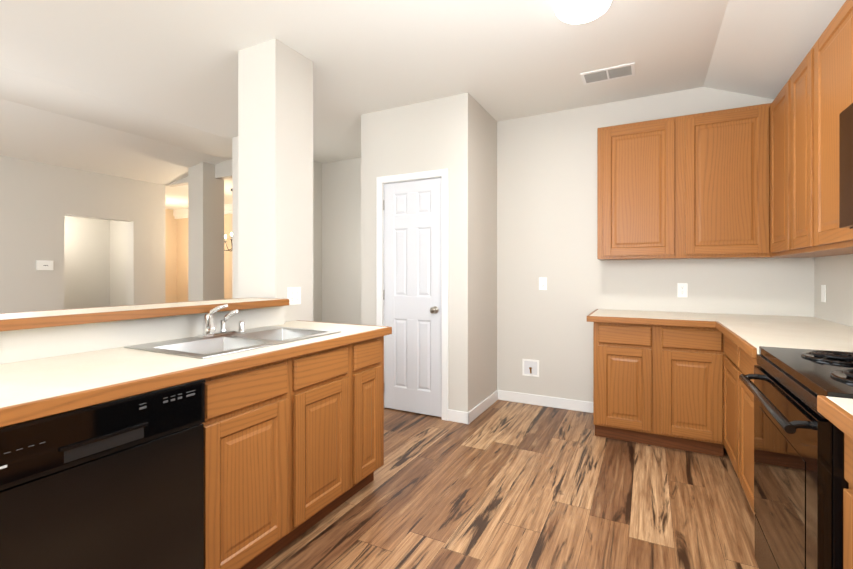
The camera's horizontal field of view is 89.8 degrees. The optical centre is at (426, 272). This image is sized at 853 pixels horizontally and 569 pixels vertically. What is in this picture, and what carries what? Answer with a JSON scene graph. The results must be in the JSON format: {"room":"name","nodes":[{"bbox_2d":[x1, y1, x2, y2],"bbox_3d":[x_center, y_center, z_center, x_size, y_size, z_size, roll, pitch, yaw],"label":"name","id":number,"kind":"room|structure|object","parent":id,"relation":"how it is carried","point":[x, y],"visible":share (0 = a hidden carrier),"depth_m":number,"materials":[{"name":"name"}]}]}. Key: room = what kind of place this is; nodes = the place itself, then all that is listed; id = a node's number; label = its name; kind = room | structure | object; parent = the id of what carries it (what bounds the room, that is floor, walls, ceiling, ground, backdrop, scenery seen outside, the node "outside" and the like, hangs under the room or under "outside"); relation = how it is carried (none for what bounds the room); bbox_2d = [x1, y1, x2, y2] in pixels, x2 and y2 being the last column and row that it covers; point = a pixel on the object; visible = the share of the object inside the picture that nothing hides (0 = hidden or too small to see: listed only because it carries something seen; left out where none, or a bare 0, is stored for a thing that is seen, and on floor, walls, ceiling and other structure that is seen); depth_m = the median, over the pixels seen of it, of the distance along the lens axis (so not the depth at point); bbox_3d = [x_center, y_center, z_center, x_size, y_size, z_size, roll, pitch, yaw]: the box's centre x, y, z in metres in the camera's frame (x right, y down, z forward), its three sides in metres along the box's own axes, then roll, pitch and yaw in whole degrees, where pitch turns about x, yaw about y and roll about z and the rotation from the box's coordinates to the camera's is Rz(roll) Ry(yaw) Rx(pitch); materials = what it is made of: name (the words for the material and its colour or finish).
{"room":"kitchen","nodes":[
{"label":"kitchen","id":0,"kind":"room"},
{"bbox_2d":[0,0,845,209],"bbox_3d":[-3.089,-1.473,3.642,11.255,0.676,9.200,0,0,27],"label":"ceiling","id":1,"kind":"structure","parent":0,"point":[144,90],"depth_m":2.95,"materials":[{"name":"white paint"}]},
{"bbox_2d":[224,189,231,250],"bbox_3d":[-3.374,-0.892,7.526,0.613,1.159,0.607,0,0,27],"label":"chandelier","id":2,"kind":"object","parent":1,"relation":"hanging from","point":[225,241],"visible":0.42,"depth_m":7.46,"materials":[{"name":"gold metal"}]},
{"bbox_2d":[554,0,611,23],"bbox_3d":[0.848,-1.433,2.322,0.300,0.074,0.300,0,0,27],"label":"ceiling light","id":3,"kind":"object","parent":1,"relation":"attached to","point":[576,11],"visible":0.98,"depth_m":2.30,"materials":[{"name":"white glass"}]},
{"bbox_2d":[580,62,634,84],"bbox_3d":[1.339,-1.466,3.161,0.360,0.008,0.200,0,0,27],"label":"ceiling vent","id":4,"kind":"object","parent":1,"relation":"in","point":[611,73],"visible":0.96,"depth_m":3.15,"materials":[{"name":"white metal"}]},
{"bbox_2d":[0,38,852,411],"bbox_3d":[-3.089,-0.371,3.643,11.255,3.200,9.200,0,0,27],"label":"wall","id":5,"kind":"structure","parent":0,"point":[522,206],"depth_m":3.85,"materials":[{"name":"grey paint"}]},
{"bbox_2d":[36,260,52,269],"bbox_3d":[-5.118,-0.102,5.742,0.018,0.130,0.180,0,0,27],"label":"switch plate","id":6,"kind":"object","parent":5,"relation":"attached to","point":[44,265],"visible":1,"depth_m":5.73,"materials":[{"name":"white plastic"}]},
{"bbox_2d":[0,297,288,331],"bbox_3d":[-1.697,0.177,1.260,0.326,0.039,3.151,0,0,27],"label":"bar ledge","id":7,"kind":"object","parent":5,"relation":"on","point":[11,321],"visible":1,"depth_m":1.80,"materials":[{"name":"beige laminate"}]},
{"bbox_2d":[287,287,300,304],"bbox_3d":[-0.870,0.152,2.821,0.007,0.115,0.116,0,0,27],"label":"outlet","id":8,"kind":"object","parent":5,"relation":"attached to","point":[294,295],"visible":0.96,"depth_m":2.82,"materials":[{"name":"white plastic"}]},
{"bbox_2d":[376,168,447,420],"bbox_3d":[-0.108,0.181,3.778,0.710,2.097,0.136,0,0,27],"label":"door frame","id":9,"kind":"structure","parent":5,"relation":"attached to","point":[407,177],"depth_m":3.62,"materials":[{"name":"white wood"}]},
{"bbox_2d":[383,178,441,416],"bbox_3d":[-0.135,0.207,3.730,0.584,2.020,0.102,0,0,27],"label":"pantry door","id":10,"kind":"structure","parent":5,"relation":"in","point":[412,294],"depth_m":3.74,"materials":[{"name":"white wood"}]},
{"bbox_2d":[466,390,498,423],"bbox_3d":[0.507,1.182,3.799,0.018,0.095,0.734,0,0,27],"label":"baseboard","id":11,"kind":"structure","parent":5,"relation":"attached to","point":[470,416],"depth_m":3.73,"materials":[{"name":"white wood"}]},
{"bbox_2d":[522,359,538,376],"bbox_3d":[0.976,0.889,4.009,0.156,0.156,0.017,0,0,27],"label":"outlet box","id":12,"kind":"object","parent":5,"relation":"attached to","point":[530,367],"visible":1,"depth_m":4.01,"materials":[{"name":"white plastic"}]},
{"bbox_2d":[539,277,546,289],"bbox_3d":[1.075,0.099,3.958,0.070,0.115,0.007,0,0,27],"label":"outlet","id":13,"kind":"object","parent":5,"relation":"attached to","point":[542,283],"visible":1,"depth_m":3.96,"materials":[{"name":"white plastic"}]},
{"bbox_2d":[499,390,592,412],"bbox_3d":[1.101,1.182,3.942,0.939,0.095,0.014,0,0,27],"label":"baseboard","id":14,"kind":"structure","parent":5,"relation":"attached to","point":[555,402],"depth_m":3.93,"materials":[{"name":"white wood"}]},
{"bbox_2d":[597,116,680,259],"bbox_3d":[1.701,-0.641,3.453,0.574,1.060,0.321,0,0,27],"label":"upper cabinet","id":15,"kind":"object","parent":5,"relation":"attached to","point":[639,163],"depth_m":3.30,"materials":[{"name":"brown wood"}]},
{"bbox_2d":[677,283,687,296],"bbox_3d":[2.061,0.139,3.447,0.070,0.115,0.007,0,0,27],"label":"outlet","id":16,"kind":"object","parent":5,"relation":"attached to","point":[682,289],"visible":1,"depth_m":3.44,"materials":[{"name":"white plastic"}]},
{"bbox_2d":[681,105,756,258],"bbox_3d":[2.197,-0.641,3.196,0.545,1.060,0.321,0,0,27],"label":"upper cabinet","id":17,"kind":"object","parent":5,"relation":"attached to","point":[719,148],"depth_m":3.07,"materials":[{"name":"brown wood"}]},
{"bbox_2d":[769,85,824,257],"bbox_3d":[2.375,-0.640,2.638,0.322,1.060,0.452,0,0,27],"label":"upper cabinet","id":18,"kind":"object","parent":5,"relation":"attached to","point":[777,107],"depth_m":2.77,"materials":[{"name":"brown wood"}]},
{"bbox_2d":[785,52,852,255],"bbox_3d":[2.179,-0.640,2.260,0.322,1.060,0.400,0,0,27],"label":"upper cabinet","id":19,"kind":"object","parent":5,"relation":"attached to","point":[797,87],"depth_m":2.38,"materials":[{"name":"brown wood"}]},
{"bbox_2d":[821,285,825,301],"bbox_3d":[2.695,0.140,2.909,0.009,0.115,0.070,0,0,27],"label":"light switch","id":20,"kind":"object","parent":5,"relation":"attached to","point":[823,293],"visible":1,"depth_m":2.90,"materials":[{"name":"white plastic"}]},
{"bbox_2d":[809,0,852,255],"bbox_3d":[1.952,-0.640,1.822,0.322,1.060,0.585,0,0,27],"label":"upper cabinet","id":21,"kind":"object","parent":5,"relation":"attached to","point":[831,56],"depth_m":1.97,"materials":[{"name":"brown wood"}]},
{"bbox_2d":[839,103,852,228],"bbox_3d":[1.587,-0.396,1.247,0.440,0.452,0.758,0,0,27],"label":"microwave","id":22,"kind":"object","parent":21,"relation":"attached to","point":[846,168],"visible":1,"depth_m":1.60,"materials":[{"name":"black"}]},
{"bbox_2d":[256,400,758,568],"bbox_3d":[-3.089,1.279,3.644,11.255,0.100,9.200,0,0,27],"label":"floor","id":23,"kind":"structure","parent":0,"point":[500,484],"depth_m":2.26,"materials":[{"name":"brown wood"}]},
{"bbox_2d":[0,379,205,568],"bbox_3d":[-1.153,0.796,1.329,0.602,0.868,0.597,0,0,27],"label":"dishwasher","id":24,"kind":"object","parent":23,"relation":"on","point":[117,484],"visible":0.94,"depth_m":1.21,"materials":[{"name":"black"}]},
{"bbox_2d":[202,356,297,568],"bbox_3d":[-0.938,0.793,1.793,0.599,0.874,0.414,0,0,27],"label":"base cabinet","id":25,"kind":"object","parent":23,"relation":"on","point":[293,448],"depth_m":1.65,"materials":[{"name":"brown wood"}]},
{"bbox_2d":[0,320,391,426],"bbox_3d":[-1.301,0.337,1.190,0.740,0.043,3.351,0,0,27],"label":"countertop","id":26,"kind":"structure","parent":25,"relation":"on","point":[36,388],"depth_m":1.40,"materials":[{"name":"beige laminate"}]},
{"bbox_2d":[195,304,245,337],"bbox_3d":[-0.970,0.230,2.090,0.201,0.158,0.317,0,0,27],"label":"faucet","id":27,"kind":"object","parent":26,"relation":"on","point":[209,330],"visible":1,"depth_m":2.08,"materials":[{"name":"silver metal"}]},
{"bbox_2d":[124,326,340,358],"bbox_3d":[-0.865,0.394,2.040,0.515,0.167,0.796,0,0,27],"label":"sink","id":28,"kind":"object","parent":26,"relation":"in","point":[248,339],"visible":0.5,"depth_m":2.01,"materials":[{"name":"silver metal"}]},
{"bbox_2d":[298,342,357,536],"bbox_3d":[-0.746,0.793,2.163,0.599,0.874,0.420,0,0,27],"label":"base cabinet","id":29,"kind":"object","parent":23,"relation":"on","point":[327,379],"depth_m":2.05,"materials":[{"name":"brown wood"}]},
{"bbox_2d":[358,336,383,490],"bbox_3d":[-0.574,0.793,2.494,0.599,0.874,0.326,0,0,27],"label":"base cabinet","id":30,"kind":"object","parent":23,"relation":"on","point":[371,351],"depth_m":2.37,"materials":[{"name":"brown wood"}]},
{"bbox_2d":[593,322,660,445],"bbox_3d":[1.558,0.792,3.345,0.412,0.874,0.645,0,0,27],"label":"base cabinet","id":31,"kind":"object","parent":23,"relation":"on","point":[626,357],"depth_m":3.06,"materials":[{"name":"brown wood"}]},
{"bbox_2d":[661,325,708,453],"bbox_3d":[1.918,0.793,3.158,0.398,0.874,0.645,0,0,27],"label":"base cabinet","id":32,"kind":"object","parent":23,"relation":"on","point":[681,388],"depth_m":2.89,"materials":[{"name":"brown wood"}]},
{"bbox_2d":[587,309,710,327],"bbox_3d":[1.676,0.336,3.261,0.780,0.043,0.689,0,0,27],"label":"countertop","id":33,"kind":"structure","parent":32,"relation":"on","point":[685,319],"depth_m":3.06,"materials":[{"name":"beige laminate"}]},
{"bbox_2d":[721,333,732,464],"bbox_3d":[2.071,0.793,2.383,0.625,0.874,0.530,0,0,27],"label":"base cabinet","id":34,"kind":"object","parent":23,"relation":"on","point":[726,344],"depth_m":2.65,"materials":[{"name":"brown wood"}]},
{"bbox_2d":[733,342,758,514],"bbox_3d":[1.816,0.793,1.891,0.625,0.874,0.578,0,0,27],"label":"base cabinet","id":35,"kind":"object","parent":23,"relation":"on","point":[743,363],"depth_m":2.18,"materials":[{"name":"brown wood"}]},
{"bbox_2d":[707,313,852,357],"bbox_3d":[2.071,0.336,2.438,0.679,0.043,1.786,0,0,27],"label":"countertop","id":36,"kind":"structure","parent":35,"relation":"on","point":[748,334],"depth_m":2.30,"materials":[{"name":"beige laminate"}]},
{"bbox_2d":[739,346,852,568],"bbox_3d":[1.461,0.673,1.313,0.719,1.115,0.768,0,0,27],"label":"range","id":37,"kind":"object","parent":23,"relation":"on","point":[801,483],"visible":1,"depth_m":1.30,"materials":[{"name":"black"}]},
{"bbox_2d":[843,433,852,568],"bbox_3d":[1.207,0.794,0.716,0.625,0.874,0.520,0,0,27],"label":"base cabinet","id":38,"kind":"object","parent":23,"relation":"on","point":[848,442],"depth_m":1.04,"materials":[{"name":"brown wood"}]},
{"bbox_2d":[817,395,852,439],"bbox_3d":[0.709,0.338,-0.202,0.669,0.043,2.608,0,0,27],"label":"countertop","id":39,"kind":"structure","parent":38,"relation":"on","point":[839,411],"depth_m":1.01,"materials":[{"name":"beige laminate"}]}
]}

